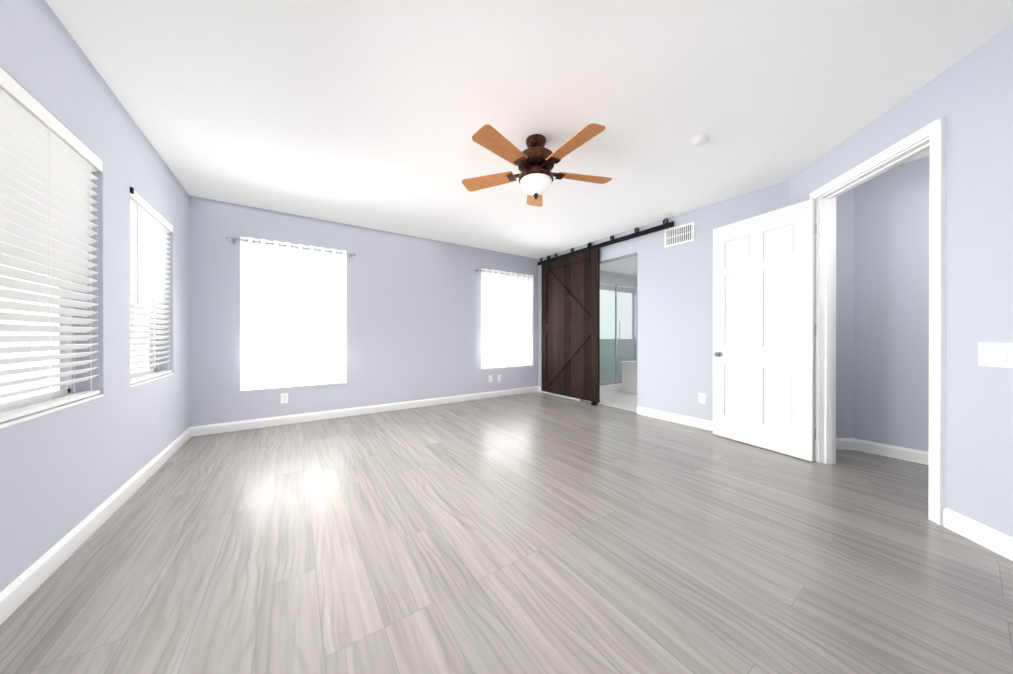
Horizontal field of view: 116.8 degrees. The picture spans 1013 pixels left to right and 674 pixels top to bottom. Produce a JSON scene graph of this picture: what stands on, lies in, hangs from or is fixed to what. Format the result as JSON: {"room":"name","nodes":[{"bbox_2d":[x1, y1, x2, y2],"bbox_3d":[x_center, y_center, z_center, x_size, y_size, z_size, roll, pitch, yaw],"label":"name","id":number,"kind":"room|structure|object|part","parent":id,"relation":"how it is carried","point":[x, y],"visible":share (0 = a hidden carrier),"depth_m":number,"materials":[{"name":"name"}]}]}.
{"room":"empty bedroom","nodes":[
{"label":"empty bedroom","id":0,"kind":"room"},
{"bbox_2d":[0,0,189,591],"bbox_3d":[-1.666,-0.203,0.790,0.140,2.420,5.850,0,0,-34],"label":"wall","id":1,"kind":"structure","parent":0,"point":[64,472],"depth_m":1.69,"materials":[{"name":"paint"}]},
{"bbox_2d":[0,67,103,428],"bbox_3d":[-2.016,-0.320,1.314,0.144,1.290,0.870,0,0,-34],"label":"window blinds","id":2,"kind":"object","parent":1,"relation":"in","point":[24,189],"depth_m":1.34,"materials":[{"name":"plastic"}]},
{"bbox_3d":[-2.063,-0.320,1.282,0.004,1.220,0.800,0,0,-34],"label":"glass","id":3,"kind":"part","parent":2,"relation":"part of","materials":[{"name":"glass"}]},
{"bbox_3d":[-2.060,-0.320,1.283,0.036,1.290,0.870,0,0,-34],"label":"frame","id":4,"kind":"part","parent":2,"relation":"part of","materials":[{"name":"plastic"}]},
{"bbox_3d":[-1.987,-0.327,1.334,0.074,1.268,0.862,0,0,-34],"label":"left window blind rails","id":5,"kind":"part","parent":2,"relation":"part of","materials":[{"name":"white plastic"}]},
{"bbox_2d":[0,427,190,624],"bbox_3d":[-1.603,0.956,0.837,0.014,0.100,5.570,0,0,-34],"label":"baseboard","id":6,"kind":"structure","parent":1,"relation":"attached to","point":[17,592],"depth_m":1.45,"materials":[{"name":"white wood"}]},
{"bbox_2d":[130,190,173,387],"bbox_3d":[-2.699,-0.322,2.313,0.144,1.290,0.870,0,0,-34],"label":"window blinds","id":7,"kind":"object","parent":1,"relation":"in","point":[146,221],"depth_m":2.32,"materials":[{"name":"plastic"}]},
{"bbox_3d":[-2.746,-0.322,2.281,0.004,1.220,0.800,0,0,-34],"label":"glass","id":8,"kind":"part","parent":7,"relation":"part of","materials":[{"name":"white glass"}]},
{"bbox_3d":[-2.743,-0.322,2.282,0.036,1.290,0.870,0,0,-34],"label":"frame","id":9,"kind":"part","parent":7,"relation":"part of","materials":[{"name":"plastic"}]},
{"bbox_3d":[-2.670,-0.329,2.333,0.074,1.268,0.862,0,0,-34],"label":"left window blind rails","id":10,"kind":"part","parent":7,"relation":"part of","materials":[{"name":"white plastic"}]},
{"bbox_2d":[189,195,636,426],"bbox_3d":[0.121,-0.215,5.471,8.095,2.420,0.140,0,0,-34],"label":"wall","id":11,"kind":"structure","parent":0,"point":[413,318],"depth_m":4.09,"materials":[{"name":"paint"}]},
{"bbox_2d":[281,393,287,403],"bbox_3d":[-2.538,0.700,3.565,0.070,0.114,0.008,0,0,-34],"label":"electrical outlet","id":12,"kind":"object","parent":11,"relation":"attached to","point":[284,397],"visible":1,"depth_m":3.56,"materials":[{"name":"white plastic"}]},
{"bbox_2d":[226,236,355,390],"bbox_3d":[-2.412,-0.248,3.599,1.227,1.635,0.090,0,0,-34],"label":"curtain","id":13,"kind":"object","parent":11,"relation":"hanging from","point":[292,315],"visible":1,"depth_m":3.55,"materials":[{"name":"white fabric"}]},
{"bbox_3d":[-2.413,-1.030,3.599,1.227,0.060,0.087,0,0,-34],"label":"rod","id":14,"kind":"part","parent":13,"relation":"part of","materials":[{"name":"silver metal"}]},
{"bbox_2d":[191,386,537,436],"bbox_3d":[-1.296,0.948,4.411,4.555,0.100,0.014,0,0,-34],"label":"baseboard","id":15,"kind":"structure","parent":11,"relation":"attached to","point":[200,430],"depth_m":3.87,"materials":[{"name":"white wood"}]},
{"bbox_2d":[475,269,537,368],"bbox_3d":[0.028,-0.292,5.267,1.277,1.595,0.090,0,0,-34],"label":"curtain","id":16,"kind":"object","parent":11,"relation":"hanging from","point":[506,319],"visible":1,"depth_m":5.24,"materials":[{"name":"white fabric"}]},
{"bbox_3d":[0.027,-1.054,5.267,1.277,0.060,0.087,0,0,-34],"label":"rod","id":17,"kind":"part","parent":16,"relation":"part of","materials":[{"name":"silver metal"}]},
{"bbox_2d":[600,290,631,338],"bbox_3d":[2.276,-0.483,6.850,1.600,1.050,0.010,0,0,-34],"label":"bathroom window","id":18,"kind":"structure","parent":11,"relation":"in","point":[606,316],"depth_m":6.93,"materials":[{"name":"white glass"}]},
{"bbox_2d":[0,392,1012,673],"bbox_3d":[1.718,1.061,2.980,8.295,0.120,6.160,0,0,-34],"label":"floor","id":19,"kind":"structure","parent":0,"point":[536,532],"depth_m":1.39,"materials":[{"name":"laminate"}]},
{"bbox_2d":[584,380,636,411],"bbox_3d":[2.709,0.993,5.662,3.330,0.004,2.470,0,0,-34],"label":"bathroom tile floor","id":20,"kind":"structure","parent":19,"relation":"on","point":[616,397],"depth_m":4.95,"materials":[{"name":"white tile"}]},
{"bbox_2d":[600,282,636,390],"bbox_3d":[2.154,-0.019,6.410,1.500,2.016,0.601,0,0,-34],"label":"shower enclosure","id":21,"kind":"object","parent":20,"relation":"on","point":[610,385],"visible":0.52,"depth_m":6.09,"materials":[{"name":"glass"}]},
{"bbox_2d":[621,360,636,394],"bbox_3d":[2.980,0.647,5.647,1.620,0.688,0.920,0,0,-34],"label":"bathtub","id":22,"kind":"object","parent":20,"relation":"on","point":[629,377],"visible":0.06,"depth_m":5.45,"materials":[{"name":"ceramic"}]},
{"bbox_2d":[45,0,1012,276],"bbox_3d":[1.718,-1.479,2.974,8.295,0.120,6.160,0,0,-34],"label":"ceiling","id":23,"kind":"structure","parent":0,"point":[373,114],"depth_m":1.81,"materials":[{"name":"paint"}]},
{"bbox_2d":[462,123,611,206],"bbox_3d":[0.229,-1.203,2.215,1.140,0.428,1.100,0,0,-34],"label":"ceiling fan","id":24,"kind":"object","parent":23,"relation":"hanging from","point":[536,160],"visible":1,"depth_m":2.15,"materials":[{"name":"brown wood"}]},
{"bbox_3d":[-0.138,-1.192,2.388,0.320,0.034,0.401,0,0,-34],"label":"blade","id":25,"kind":"part","parent":24,"relation":"part of","materials":[{"name":"brown wood"}]},
{"bbox_3d":[-0.026,-1.191,1.955,0.426,0.034,0.223,0,0,-34],"label":"blade","id":26,"kind":"part","parent":24,"relation":"part of","materials":[{"name":"brown wood"}]},
{"bbox_3d":[0.240,-1.193,2.625,0.342,0.034,0.389,0,0,-34],"label":"blade","id":27,"kind":"part","parent":24,"relation":"part of","materials":[{"name":"brown wood"}]},
{"bbox_3d":[0.215,-1.203,2.242,0.436,0.428,0.421,0,0,-34],"label":"motor","id":28,"kind":"part","parent":24,"relation":"part of","materials":[{"name":"brown metal"}]},
{"bbox_3d":[0.213,-1.076,2.248,0.224,0.090,0.224,0,0,-34],"label":"lamp shade","id":29,"kind":"part","parent":24,"relation":"part of","materials":[{"name":"white glass"}]},
{"bbox_3d":[0.406,-1.191,1.924,0.143,0.034,0.418,0,0,-34],"label":"blade","id":30,"kind":"part","parent":24,"relation":"part of","materials":[{"name":"brown wood"}]},
{"bbox_3d":[0.581,-1.192,2.335,0.423,0.034,0.252,0,0,-34],"label":"blade","id":31,"kind":"part","parent":24,"relation":"part of","materials":[{"name":"brown wood"}]},
{"bbox_2d":[692,133,710,146],"bbox_3d":[1.389,-1.398,2.228,0.116,0.038,0.116,0,0,-34],"label":"smoke detector","id":32,"kind":"object","parent":23,"relation":"attached to","point":[700,140],"visible":1,"depth_m":2.20,"materials":[{"name":"white plastic"}]},
{"bbox_2d":[538,180,788,420],"bbox_3d":[1.589,-0.212,4.348,0.140,2.420,3.650,0,0,-34],"label":"wall","id":33,"kind":"structure","parent":0,"point":[674,329],"depth_m":3.62,"materials":[{"name":"paint"}]},
{"bbox_2d":[537,218,673,405],"bbox_3d":[1.259,-0.206,4.634,0.082,2.407,2.445,0,0,-34],"label":"barn door","id":34,"kind":"structure","parent":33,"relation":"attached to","point":[570,324],"depth_m":4.91,"materials":[{"name":"brown wood"}]},
{"bbox_3d":[0.985,-0.165,5.020,0.042,2.233,1.240,0,0,-34],"label":"barn door","id":35,"kind":"part","parent":34,"relation":"part of","materials":[{"name":"brown wood"}]},
{"bbox_2d":[538,386,712,430],"bbox_3d":[1.559,0.948,4.258,0.014,0.100,3.490,0,0,-34],"label":"baseboard","id":36,"kind":"structure","parent":33,"relation":"attached to","point":[686,420],"depth_m":3.68,"materials":[{"name":"white wood"}]},
{"bbox_2d":[664,222,694,247],"bbox_3d":[1.999,-1.180,3.615,0.009,0.210,0.340,0,0,-34],"label":"air vent","id":37,"kind":"object","parent":33,"relation":"in","point":[681,234],"visible":1,"depth_m":3.61,"materials":[{"name":"white metal"}]},
{"bbox_2d":[699,393,705,403],"bbox_3d":[2.140,0.670,3.413,0.008,0.114,0.070,0,0,-34],"label":"electrical outlet","id":38,"kind":"object","parent":33,"relation":"attached to","point":[702,398],"visible":1,"depth_m":3.41,"materials":[{"name":"white plastic"}]},
{"bbox_2d":[836,188,853,437],"bbox_3d":[2.913,-0.208,2.862,0.566,2.420,0.140,0,0,5],"label":"wall","id":39,"kind":"structure","parent":0,"point":[844,298],"depth_m":2.78,"materials":[{"name":"paint"}]},
{"bbox_2d":[836,438,853,449],"bbox_3d":[2.881,0.952,2.790,0.416,0.100,0.014,0,0,5],"label":"baseboard","id":40,"kind":"structure","parent":39,"relation":"attached to","point":[844,443],"depth_m":2.77,"materials":[{"name":"white wood"}]},
{"bbox_2d":[853,156,929,451],"bbox_3d":[3.708,-0.206,1.993,0.140,2.420,1.990,0,0,-34],"label":"wall","id":41,"kind":"structure","parent":0,"point":[891,323],"depth_m":2.59,"materials":[{"name":"paint"}]},
{"bbox_2d":[854,438,928,464],"bbox_3d":[3.644,0.954,1.953,0.014,0.100,1.990,0,0,-34],"label":"baseboard","id":42,"kind":"structure","parent":41,"relation":"attached to","point":[906,454],"depth_m":2.59,"materials":[{"name":"white wood"}]},
{"bbox_2d":[789,24,1012,536],"bbox_3d":[2.462,-0.207,2.067,0.105,2.420,1.610,0,0,11],"label":"wall","id":43,"kind":"structure","parent":0,"point":[969,96],"depth_m":1.54,"materials":[{"name":"paint"}]},
{"bbox_2d":[713,199,816,461],"bbox_3d":[2.313,-0.054,2.857,0.221,2.095,0.787,0,0,-34],"label":"entry door","id":44,"kind":"structure","parent":43,"relation":"in","point":[764,329],"depth_m":2.76,"materials":[{"name":"white wood"}]},
{"bbox_2d":[810,116,945,525],"bbox_3d":[2.467,-0.084,2.092,0.149,2.174,0.908,0,0,11],"label":"door frame","id":45,"kind":"structure","parent":43,"relation":"attached to","point":[935,131],"depth_m":1.87,"materials":[{"name":"white wood"}]},
{"bbox_2d":[943,508,1012,560],"bbox_3d":[2.399,0.954,2.056,0.014,0.100,1.560,0,0,11],"label":"baseboard","id":46,"kind":"structure","parent":43,"relation":"attached to","point":[993,540],"depth_m":1.51,"materials":[{"name":"white wood"}]},
{"bbox_2d":[978,342,1012,367],"bbox_3d":[2.285,0.083,1.439,0.010,0.113,0.167,0,0,11],"label":"light switch","id":47,"kind":"object","parent":43,"relation":"attached to","point":[995,354],"visible":1,"depth_m":1.46,"materials":[{"name":"white plastic"}]}
]}

